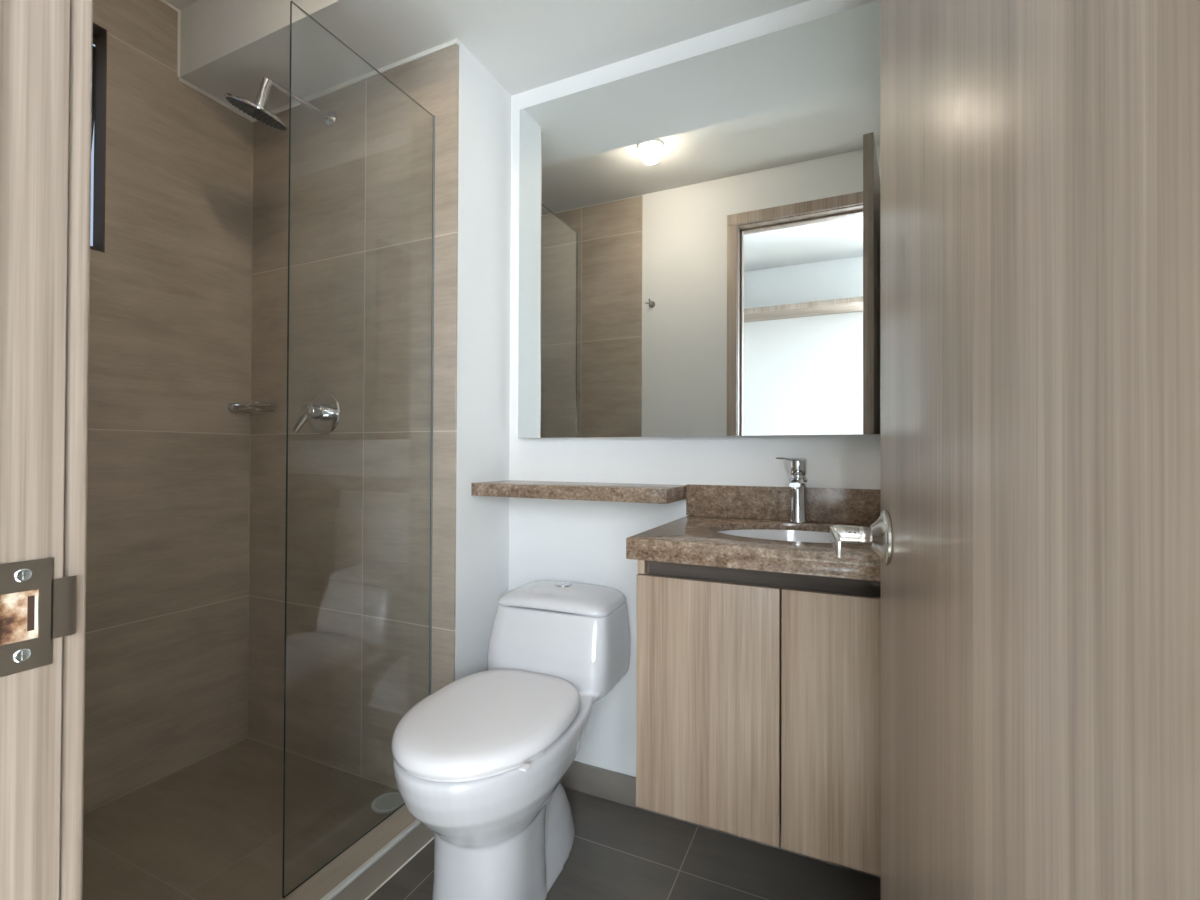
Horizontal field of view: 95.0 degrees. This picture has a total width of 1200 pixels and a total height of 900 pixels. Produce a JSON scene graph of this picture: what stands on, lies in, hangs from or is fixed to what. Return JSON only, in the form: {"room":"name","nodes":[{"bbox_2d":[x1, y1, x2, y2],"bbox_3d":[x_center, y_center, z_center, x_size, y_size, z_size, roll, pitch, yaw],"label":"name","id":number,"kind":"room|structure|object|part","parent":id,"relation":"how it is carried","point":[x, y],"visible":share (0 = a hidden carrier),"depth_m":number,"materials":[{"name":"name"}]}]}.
{"room":"bathroom","nodes":[
{"label":"bathroom","id":0,"kind":"room"},
{"bbox_2d":[83,0,251,812],"bbox_3d":[-1.571,-0.142,1.696,0.064,2.740,1.536,0,-1,25],"label":"wall","id":1,"kind":"structure","parent":0,"point":[168,475],"depth_m":1.84,"materials":[{"name":"tile"}]},
{"bbox_2d":[90,22,106,252],"bbox_3d":[-1.714,-0.959,1.530,0.186,0.694,0.492,0,-1,25],"label":"window","id":2,"kind":"structure","parent":1,"relation":"in","point":[99,59],"depth_m":1.71,"materials":[{"name":"grey"}]},
{"bbox_3d":[-1.737,-0.961,1.557,0.121,0.630,0.462,0,-1,25],"label":"sash","id":3,"kind":"part","parent":2,"relation":"part of","materials":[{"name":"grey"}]},
{"bbox_3d":[-1.686,-0.959,1.510,0.007,0.694,0.480,0,-1,25],"label":"frame","id":4,"kind":"part","parent":2,"relation":"part of","materials":[{"name":"grey metal"}]},
{"bbox_2d":[83,122,397,813],"bbox_3d":[-1.179,-0.088,1.409,0.890,2.370,1.142,0,-1,25],"label":"trim","id":5,"kind":"structure","parent":1,"relation":"attached to","point":[252,122],"depth_m":2.10,"materials":[{"name":"beige tile"}]},
{"bbox_2d":[160,0,458,122],"bbox_3d":[-1.129,-1.391,1.401,0.992,0.244,1.144,0,-1,25],"label":"trim","id":6,"kind":"structure","parent":1,"relation":"attached to","point":[455,41],"depth_m":1.89,"materials":[{"name":"white"}]},
{"bbox_2d":[165,0,197,10],"bbox_3d":[-0.499,-1.561,1.308,2.800,0.100,1.772,0,-1,25],"label":"ceiling","id":7,"kind":"structure","parent":0,"point":[179,4],"depth_m":1.86,"materials":[{"name":"white paint"}]},
{"bbox_2d":[82,738,398,899],"bbox_3d":[-1.218,1.161,1.413,1.013,0.132,1.180,0,-1,25],"label":"floor","id":8,"kind":"structure","parent":0,"point":[211,828],"depth_m":1.59,"materials":[{"name":"tile"}]},
{"bbox_2d":[371,792,403,813],"bbox_3d":[-0.658,1.097,1.711,0.100,0.006,0.100,0,-1,25],"label":"floor drain","id":9,"kind":"object","parent":8,"relation":"on","point":[382,804],"visible":0.82,"depth_m":1.70,"materials":[{"name":"grey plastic"}]},
{"bbox_2d":[455,41,510,680],"bbox_3d":[-0.861,-0.185,2.123,1.108,2.840,0.407,0,-1,25],"label":"wall","id":10,"kind":"structure","parent":0,"point":[484,165],"depth_m":1.82,"materials":[{"name":"white paint"}]},
{"bbox_2d":[248,44,458,787],"bbox_3d":[-0.894,-0.068,1.909,0.986,2.402,0.008,0,-1,25],"label":"shower tile","id":11,"kind":"structure","parent":10,"relation":"attached to","point":[358,614],"depth_m":1.88,"materials":[{"name":"brown tile"}]},
{"bbox_2d":[227,402,276,412],"bbox_3d":[-1.285,-0.157,2.031,0.176,0.030,0.093,0,-1,25],"label":"soap dish","id":12,"kind":"object","parent":11,"relation":"attached to","point":[230,407],"visible":1,"depth_m":2.02,"materials":[{"name":"silver metal"}]},
{"bbox_2d":[224,77,335,130],"bbox_3d":[-1.054,-1.114,1.809,0.168,0.168,0.327,0,-1,25],"label":"shower","id":13,"kind":"object","parent":11,"relation":"attached to","point":[257,109],"visible":1,"depth_m":1.73,"materials":[{"name":"silver metal"}]},
{"bbox_3d":[-1.087,-1.064,1.742,0.155,0.068,0.168,0,-1,25],"label":"nozzle plate","id":14,"kind":"part","parent":13,"relation":"part of","materials":[{"name":"silver metal"}]},
{"bbox_3d":[-1.010,-1.148,1.831,0.032,0.060,0.232,0,-1,25],"label":"arm","id":15,"kind":"part","parent":13,"relation":"part of","materials":[{"name":"silver metal"}]},
{"bbox_2d":[293,392,340,433],"bbox_3d":[-0.990,-0.131,1.895,0.150,0.150,0.098,0,-1,25],"label":"shower valve","id":16,"kind":"object","parent":11,"relation":"attached to","point":[324,413],"visible":1,"depth_m":1.91,"materials":[{"name":"silver metal"}]},
{"bbox_3d":[-1.017,-0.093,1.873,0.056,0.069,0.024,0,0,-4],"label":"lever","id":17,"kind":"part","parent":16,"relation":"part of","materials":[{"name":"silver metal"}]},
{"bbox_3d":[-0.988,-0.131,1.899,0.058,0.058,0.073,0,-1,25],"label":"knob","id":18,"kind":"part","parent":16,"relation":"part of","materials":[{"name":"silver metal"}]},
{"bbox_3d":[-0.971,-0.131,1.935,0.150,0.150,0.010,0,-1,25],"label":"wall plate","id":19,"kind":"part","parent":16,"relation":"part of","materials":[{"name":"silver metal"}]},
{"bbox_2d":[180,0,809,116],"bbox_3d":[-0.284,-1.402,1.659,2.302,0.250,0.552,0,-1,25],"label":"ceiling","id":20,"kind":"structure","parent":0,"point":[229,46],"depth_m":1.71,"materials":[{"name":"white paint"}]},
{"bbox_2d":[367,787,880,899],"bbox_3d":[0.025,1.179,1.026,1.410,0.100,1.597,0,-1,25],"label":"floor","id":21,"kind":"structure","parent":0,"point":[619,851],"depth_m":1.49,"materials":[{"name":"tile"}]},
{"bbox_2d":[279,803,433,899],"bbox_3d":[-0.729,1.087,1.195,0.108,0.082,1.130,0,-1,25],"label":"shower curb","id":22,"kind":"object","parent":21,"relation":"on","point":[369,863],"depth_m":1.42,"materials":[{"name":"tile"}]},
{"bbox_2d":[282,1,434,897],"bbox_3d":[-0.633,-0.006,1.515,0.009,2.112,0.488,0,-1,25],"label":"screen","id":23,"kind":"object","parent":22,"relation":"on","point":[291,2],"visible":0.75,"depth_m":1.39,"materials":[{"name":"clear glass"}]},
{"bbox_2d":[391,580,629,899],"bbox_3d":[-0.224,0.776,1.474,0.406,0.710,0.768,0,-1,22],"label":"toilet","id":24,"kind":"object","parent":21,"relation":"on","point":[481,761],"visible":1,"depth_m":1.30,"materials":[{"name":"white ceramic"}]},
{"bbox_3d":[-0.274,0.674,1.352,0.377,0.007,0.486,0,-1,22],"label":"seat","id":25,"kind":"part","parent":24,"relation":"part of","materials":[{"name":"white plastic"}]},
{"bbox_3d":[-0.274,0.649,1.351,0.392,0.042,0.497,0,-1,22],"label":"seat lid","id":26,"kind":"part","parent":24,"relation":"part of","materials":[{"name":"white plastic"}]},
{"bbox_3d":[-0.120,0.455,1.729,0.376,0.057,0.224,0,-1,22],"label":"tank lid","id":27,"kind":"part","parent":24,"relation":"part of","materials":[{"name":"white ceramic"}]},
{"bbox_2d":[509,0,880,776],"bbox_3d":[0.345,-0.184,1.728,1.415,2.840,0.120,0,-1,25],"label":"wall","id":28,"kind":"structure","parent":0,"point":[582,541],"depth_m":1.78,"materials":[{"name":"white paint"}]},
{"bbox_2d":[471,480,685,503],"bbox_3d":[-0.071,0.127,1.730,0.655,0.041,0.218,0,-1,25],"label":"wall shelf","id":29,"kind":"object","parent":28,"relation":"attached to","point":[587,491],"visible":0.86,"depth_m":1.63,"materials":[{"name":"brown stone"}]},
{"bbox_2d":[518,0,880,437],"bbox_3d":[0.289,-0.614,1.670,1.238,1.145,0.039,0,-1,25],"label":"wall mirror","id":30,"kind":"object","parent":28,"relation":"attached to","point":[699,235],"visible":0.75,"depth_m":1.63,"materials":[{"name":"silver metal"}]},
{"bbox_2d":[561,761,880,878],"bbox_3d":[0.272,1.089,1.676,1.305,0.092,0.011,0,-1,25],"label":"baseboard","id":31,"kind":"structure","parent":28,"relation":"attached to","point":[603,783],"depth_m":1.78,"materials":[{"name":"tile"}]},
{"bbox_2d":[636,560,880,876],"bbox_3d":[0.472,0.513,1.310,0.627,0.541,0.517,0,-1,25],"label":"vanity cabinet","id":32,"kind":"object","parent":28,"relation":"attached to","point":[758,693],"visible":0.53,"depth_m":1.10,"materials":[{"name":"laminate"}]},
{"bbox_3d":[0.220,0.527,1.151,0.301,0.506,0.018,0,-1,25],"label":"door","id":33,"kind":"part","parent":32,"relation":"part of","materials":[{"name":"laminate"}]},
{"bbox_2d":[626,484,880,581],"bbox_3d":[0.460,0.172,1.314,0.659,0.139,0.530,0,-1,25],"label":"countertop","id":34,"kind":"structure","parent":32,"relation":"on","point":[695,538],"depth_m":1.30,"materials":[{"name":"brown stone"}]},
{"bbox_2d":[719,529,830,542],"bbox_3d":[0.477,0.286,1.321,0.469,0.150,0.359,0,-1,25],"label":"sink","id":35,"kind":"object","parent":34,"relation":"in","point":[784,535],"visible":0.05,"depth_m":1.48,"materials":[{"name":"white ceramic"}]},
{"bbox_2d":[776,457,807,523],"bbox_3d":[0.517,0.109,1.474,0.063,0.178,0.124,0,-1,31],"label":"faucet","id":36,"kind":"object","parent":34,"relation":"on","point":[798,480],"visible":1,"depth_m":1.48,"materials":[{"name":"silver metal"}]},
{"bbox_3d":[0.509,0.026,1.472,0.110,0.013,0.040,1,-1,-43],"label":"lever","id":37,"kind":"part","parent":36,"relation":"part of","materials":[{"name":"silver metal"}]},
{"bbox_3d":[0.520,0.088,1.455,0.037,0.028,0.093,0,-1,25],"label":"spout","id":38,"kind":"part","parent":36,"relation":"part of","materials":[{"name":"silver metal"}]},
{"bbox_3d":[0.383,0.291,1.115,0.595,0.100,0.016,0,-1,25],"label":"rail","id":39,"kind":"part","parent":32,"relation":"part of","materials":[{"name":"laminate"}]},
{"bbox_3d":[0.504,0.527,1.020,0.319,0.506,0.018,0,-1,25],"label":"door","id":40,"kind":"part","parent":32,"relation":"part of","materials":[{"name":"laminate"}]},
{"bbox_2d":[686,484,880,524],"bbox_3d":[0.565,0.152,1.545,0.658,0.093,0.020,0,-1,25],"label":"backsplash","id":41,"kind":"structure","parent":28,"relation":"attached to","point":[834,505],"depth_m":1.56,"materials":[{"name":"brown stone"}]},
{"bbox_3d":[-0.206,-0.199,0.271,4.000,2.840,0.116,0,-1,25],"label":"wall","id":42,"kind":"structure","parent":0,"visible":0},
{"bbox_2d":[0,0,92,899],"bbox_3d":[-0.120,-0.091,0.231,0.828,2.425,0.150,0,-1,25],"label":"trim","id":43,"kind":"structure","parent":42,"relation":"attached to","point":[46,46],"depth_m":0.42,"materials":[{"name":"laminate"}]},
{"bbox_3d":[-0.427,0.124,0.416,0.006,0.082,0.051,0,-1,20],"label":"strike plate","id":44,"kind":"part","parent":43,"relation":"part of","materials":[{"name":"silver metal"}]},
{"bbox_3d":[-0.097,-0.090,0.294,0.819,2.425,0.015,0,-1,25],"label":"architrave","id":45,"kind":"part","parent":43,"relation":"part of","materials":[{"name":"laminate"}]},
{"bbox_2d":[830,0,1199,899],"bbox_3d":[0.314,-0.057,0.473,0.179,2.340,0.686,0,-1,19],"label":"door","id":46,"kind":"structure","parent":42,"relation":"in","point":[1035,536],"depth_m":0.29,"materials":[{"name":"laminate"}]},
{"bbox_3d":[0.302,0.117,0.706,0.004,0.020,0.142,0,-1,19],"label":"lever","id":47,"kind":"part","parent":46,"relation":"part of","materials":[{"name":"silver metal"}]}
]}

